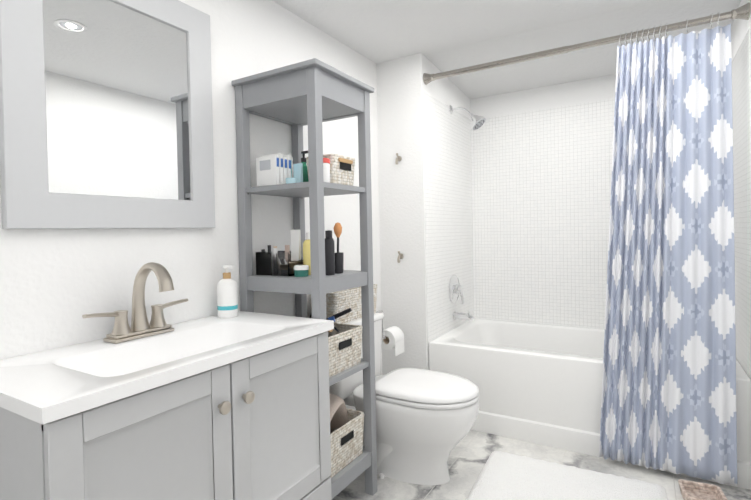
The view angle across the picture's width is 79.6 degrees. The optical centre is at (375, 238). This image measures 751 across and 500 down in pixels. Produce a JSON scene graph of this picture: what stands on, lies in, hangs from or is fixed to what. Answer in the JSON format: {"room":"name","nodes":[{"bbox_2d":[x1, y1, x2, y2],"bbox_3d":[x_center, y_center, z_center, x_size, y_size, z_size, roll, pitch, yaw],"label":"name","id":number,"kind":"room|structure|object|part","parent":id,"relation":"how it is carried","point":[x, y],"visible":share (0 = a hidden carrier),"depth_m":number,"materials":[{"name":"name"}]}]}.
{"room":"bathroom","nodes":[
{"label":"bathroom","id":0,"kind":"room"},
{"bbox_2d":[0,0,381,409],"bbox_3d":[-0.907,0.040,1.389,0.100,2.200,3.470,-1,1,31],"label":"wall","id":1,"kind":"structure","parent":0,"point":[56,285],"depth_m":1.77,"materials":[{"name":"white paint"}]},
{"bbox_2d":[0,0,214,228],"bbox_3d":[-0.802,-0.438,1.447,0.026,0.810,0.660,-1,1,31],"label":"mirror","id":2,"kind":"object","parent":1,"relation":"attached to","point":[106,117],"visible":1,"depth_m":1.39,"materials":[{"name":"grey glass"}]},
{"bbox_3d":[-0.803,-0.438,1.448,0.014,0.636,0.486,-1,1,31],"label":"glass","id":3,"kind":"part","parent":2,"relation":"part of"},
{"bbox_2d":[376,53,470,374],"bbox_3d":[0.367,-0.013,3.215,0.409,2.200,0.974,-1,1,31],"label":"wall","id":4,"kind":"structure","parent":0,"point":[401,86],"depth_m":2.77,"materials":[{"name":"white paint"}]},
{"bbox_2d":[377,311,403,355],"bbox_3d":[0.073,0.528,2.567,0.116,0.260,0.211,-1,1,31],"label":"toilet paper holder","id":5,"kind":"object","parent":4,"relation":"attached to","point":[392,337],"visible":0.94,"depth_m":2.55,"materials":[{"name":"white paper"}]},
{"bbox_2d":[395,153,401,163],"bbox_3d":[0.135,-0.487,2.748,0.034,0.072,0.042,-1,1,31],"label":"robe hook","id":6,"kind":"object","parent":4,"relation":"attached to","point":[398,158],"visible":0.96,"depth_m":2.74,"materials":[{"name":"silver metal"}]},
{"bbox_2d":[397,251,403,262],"bbox_3d":[0.147,0.111,2.757,0.034,0.072,0.042,-1,1,31],"label":"robe hook","id":7,"kind":"object","parent":4,"relation":"attached to","point":[400,256],"visible":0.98,"depth_m":2.75,"materials":[{"name":"silver metal"}]},
{"bbox_2d":[423,91,473,347],"bbox_3d":[0.519,-0.124,3.069,0.004,1.540,0.862,-1,1,31],"label":"wall tile","id":8,"kind":"structure","parent":4,"relation":"attached to","point":[448,194],"depth_m":2.98,"materials":[{"name":"tile"}]},
{"bbox_2d":[448,275,463,303],"bbox_3d":[0.565,0.345,3.068,0.067,0.200,0.196,-1,1,31],"label":"shower valve","id":9,"kind":"object","parent":8,"relation":"attached to","point":[455,289],"visible":1,"depth_m":3.05,"materials":[{"name":"silver metal"}]},
{"bbox_2d":[453,311,474,321],"bbox_3d":[0.602,0.521,3.051,0.145,0.072,0.060,-1,1,31],"label":"tub spout","id":10,"kind":"object","parent":8,"relation":"attached to","point":[464,316],"visible":1,"depth_m":3.04,"materials":[{"name":"silver metal"}]},
{"bbox_2d":[449,105,485,129],"bbox_3d":[0.615,-0.816,3.007,0.237,0.188,0.108,-1,1,31],"label":"shower head","id":11,"kind":"object","parent":8,"relation":"attached to","point":[477,121],"visible":1,"depth_m":2.97},
{"bbox_2d":[423,3,750,84],"bbox_3d":[0.952,-0.971,2.328,1.523,0.070,0.070,-1,1,31],"label":"curtain rod","id":12,"kind":"object","parent":4,"relation":"attached to","point":[742,12],"visible":1,"depth_m":2.24,"materials":[{"name":"grey metal"}]},
{"bbox_2d":[599,12,737,486],"bbox_3d":[1.319,0.029,2.081,0.528,2.052,0.137,-1,1,31],"label":"shower curtain","id":13,"kind":"object","parent":12,"relation":"hanging from","point":[668,402],"visible":1,"depth_m":2.05,"materials":[{"name":"blue fabric"}]},
{"bbox_2d":[272,0,655,63],"bbox_3d":[0.149,-1.110,1.292,2.033,0.060,4.444,-1,1,31],"label":"ceiling","id":14,"kind":"structure","parent":0,"point":[377,31],"depth_m":2.25,"materials":[{"name":"white paint"}]},
{"bbox_2d":[332,430,750,499],"bbox_3d":[0.194,1.150,1.327,2.033,0.060,4.444,-1,1,31],"label":"floor","id":15,"kind":"structure","parent":0,"point":[471,452],"depth_m":2.10,"materials":[{"name":"stone"}]},
{"bbox_2d":[0,311,333,499],"bbox_3d":[-0.574,0.719,1.345,0.498,0.830,0.906,-1,1,31],"label":"bathroom vanity","id":16,"kind":"object","parent":15,"relation":"on","point":[215,407],"visible":1,"depth_m":1.17,"materials":[{"name":"grey wood"}]},
{"bbox_2d":[0,311,333,424],"bbox_3d":[-0.588,0.355,1.343,0.483,0.100,0.906,-1,1,31],"label":"countertop","id":17,"kind":"structure","parent":16,"relation":"on","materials":[{"name":"white stone"}]},
{"bbox_2d":[82,262,187,343],"bbox_3d":[-0.689,0.189,1.382,0.187,0.233,0.333,-1,1,31],"label":"faucet","id":18,"kind":"object","parent":17,"relation":"on","point":[141,327],"visible":1,"depth_m":1.39,"materials":[{"name":"silver metal"}]},
{"bbox_2d":[217,265,237,317],"bbox_3d":[-0.565,0.200,1.719,0.074,0.196,0.074,-1,1,31],"label":"soap bottle","id":19,"kind":"object","parent":17,"relation":"on","point":[227,300],"visible":1,"depth_m":1.69,"materials":[{"name":"white plastic"}]},
{"bbox_3d":[-0.389,0.943,1.240,0.019,0.162,0.878,-1,1,31],"label":"drawer","id":20,"kind":"part","parent":16,"relation":"part of","materials":[{"name":"grey wood"}]},
{"bbox_2d":[231,58,376,498],"bbox_3d":[-0.279,0.235,1.912,0.435,1.770,0.412,-1,1,31],"label":"shelf unit","id":21,"kind":"object","parent":15,"relation":"on","point":[313,94],"visible":0.69,"depth_m":1.84,"materials":[{"name":"grey wood"}]},
{"bbox_2d":[256,230,302,275],"bbox_3d":[-0.391,0.056,1.880,0.180,0.185,0.120,-1,1,31],"label":"organizer","id":22,"kind":"object","parent":21,"relation":"on","point":[274,262],"visible":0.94,"depth_m":1.84,"materials":[{"name":"black plastic"}]},
{"bbox_2d":[256,151,308,186],"bbox_3d":[-0.346,-0.297,1.936,0.206,0.166,0.281,-1,1,31],"label":"toiletries","id":23,"kind":"object","parent":21,"relation":"on","point":[276,169],"visible":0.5,"depth_m":1.85,"materials":[{"name":"white plastic"}]},
{"bbox_2d":[323,158,329,182],"bbox_3d":[-0.210,-0.265,1.782,0.062,0.101,0.062,-1,1,31],"label":"jar","id":24,"kind":"object","parent":21,"relation":"on","point":[326,169],"visible":0.29,"depth_m":1.76,"materials":[{"name":"white plastic"}]},
{"bbox_2d":[306,154,354,185],"bbox_3d":[-0.186,-0.280,1.912,0.155,0.125,0.172,-1,1,31],"label":"basket","id":25,"kind":"object","parent":21,"relation":"on","point":[341,169],"visible":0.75,"depth_m":1.85,"materials":[{"name":"beige wicker"}]},
{"bbox_2d":[325,227,339,274],"bbox_3d":[-0.186,0.056,1.809,0.043,0.180,0.043,-1,1,22],"label":"bottle","id":26,"kind":"object","parent":21,"relation":"on","point":[334,262],"depth_m":1.79,"materials":[{"name":"black plastic"}]},
{"bbox_2d":[334,222,343,272],"bbox_3d":[-0.158,0.038,1.885,0.057,0.212,0.051,0,1,43],"label":"brush","id":27,"kind":"object","parent":21,"relation":"on","point":[337,224],"depth_m":1.87,"materials":[{"name":"orange plastic"}]},
{"bbox_2d":[328,323,362,376],"bbox_3d":[-0.262,0.458,1.908,0.331,0.155,0.290,-1,1,31],"label":"basket","id":28,"kind":"object","parent":21,"relation":"on","point":[344,344],"visible":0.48,"depth_m":1.84,"materials":[{"name":"beige wicker"}]},
{"bbox_2d":[309,308,351,332],"bbox_3d":[-0.260,0.381,1.895,0.265,0.170,0.199,-1,1,31],"label":"tools","id":29,"kind":"object","parent":28,"relation":"in","point":[339,314],"visible":0.19,"depth_m":1.90,"materials":[{"name":"black plastic"}]},
{"bbox_2d":[329,393,363,477],"bbox_3d":[-0.256,0.791,1.913,0.331,0.274,0.290,-1,1,31],"label":"basket","id":30,"kind":"object","parent":21,"relation":"on","point":[346,431],"visible":0.27,"depth_m":1.86,"materials":[{"name":"beige wicker"}]},
{"bbox_2d":[329,312,478,484],"bbox_3d":[0.117,0.757,2.207,0.801,0.702,0.501,-1,1,31],"label":"toilet","id":31,"kind":"object","parent":15,"relation":"on","point":[425,420],"visible":0.58,"depth_m":2.02,"materials":[{"name":"ceramic"}]},
{"bbox_2d":[310,284,376,323],"bbox_3d":[-0.155,0.331,2.324,0.165,0.155,0.400,-1,1,31],"label":"basket","id":32,"kind":"object","parent":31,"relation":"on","point":[339,301],"visible":0.46,"depth_m":2.20,"materials":[{"name":"beige wicker"}]},
{"bbox_3d":[-0.105,0.614,2.311,0.304,0.412,0.458,-1,1,31],"label":"tank","id":33,"kind":"part","parent":31,"relation":"part of","materials":[{"name":"ceramic"}]},
{"bbox_3d":[0.197,0.916,2.138,0.597,0.383,0.390,-1,1,31],"label":"bowl","id":34,"kind":"part","parent":31,"relation":"part of","materials":[{"name":"ceramic"}]},
{"bbox_3d":[0.242,0.711,2.106,0.481,0.020,0.382,-1,1,31],"label":"seat","id":35,"kind":"part","parent":31,"relation":"part of","materials":[{"name":"plastic"}]},
{"bbox_3d":[0.233,0.693,2.111,0.498,0.056,0.380,-1,1,31],"label":"lid","id":36,"kind":"part","parent":31,"relation":"part of","materials":[{"name":"plastic"}]},
{"bbox_2d":[466,451,666,499],"bbox_3d":[0.799,1.086,1.893,0.778,0.022,0.598,-1,1,31],"label":"bath mat","id":37,"kind":"object","parent":15,"relation":"on","point":[505,476],"visible":1,"depth_m":1.98,"materials":[{"name":"white fabric"}]},
{"bbox_2d":[429,318,750,489],"bbox_3d":[1.189,0.844,2.691,1.512,0.470,0.856,-1,1,31],"label":"bathtub","id":38,"kind":"object","parent":15,"relation":"on","point":[538,383],"visible":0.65,"depth_m":2.45,"materials":[{"name":"ceramic"}]},
{"bbox_2d":[678,479,726,499],"bbox_3d":[1.351,1.065,1.859,0.150,0.045,0.150,-1,1,23],"label":"rug","id":39,"kind":"object","parent":15,"relation":"on","point":[691,490],"visible":1,"depth_m":1.90,"materials":[{"name":"beige fabric"}]},
{"bbox_2d":[470,74,615,117],"bbox_3d":[1.463,-0.032,3.067,1.624,2.200,0.100,-1,1,31],"label":"wall","id":40,"kind":"structure","parent":0,"point":[583,91],"depth_m":3.14,"materials":[{"name":"white paint"}]},
{"bbox_2d":[471,98,614,328],"bbox_3d":[1.392,-0.141,3.046,1.516,1.540,0.004,-1,1,31],"label":"wall tile","id":41,"kind":"structure","parent":40,"relation":"attached to","point":[541,188],"depth_m":3.17,"materials":[{"name":"tile"}]},
{"bbox_2d":[425,0,740,98],"bbox_3d":[1.162,-1.088,2.680,1.524,0.065,0.824,-1,1,31],"label":"ceiling","id":42,"kind":"structure","parent":0,"point":[589,63],"depth_m":2.60,"materials":[{"name":"white paint"}]},
{"bbox_2d":[731,0,750,59],"bbox_3d":[0.975,0.012,0.769,0.100,2.200,4.344,-1,1,31],"label":"wall","id":43,"kind":"structure","parent":0,"point":[740,28],"depth_m":2.15,"materials":[{"name":"white paint"}]},
{"bbox_2d":[732,27,750,379],"bbox_3d":[1.823,-0.138,2.288,0.004,1.540,0.862,-1,1,31],"label":"wall tile","id":44,"kind":"structure","parent":43,"relation":"attached to","point":[741,87],"depth_m":2.08,"materials":[{"name":"tile"}]}
]}

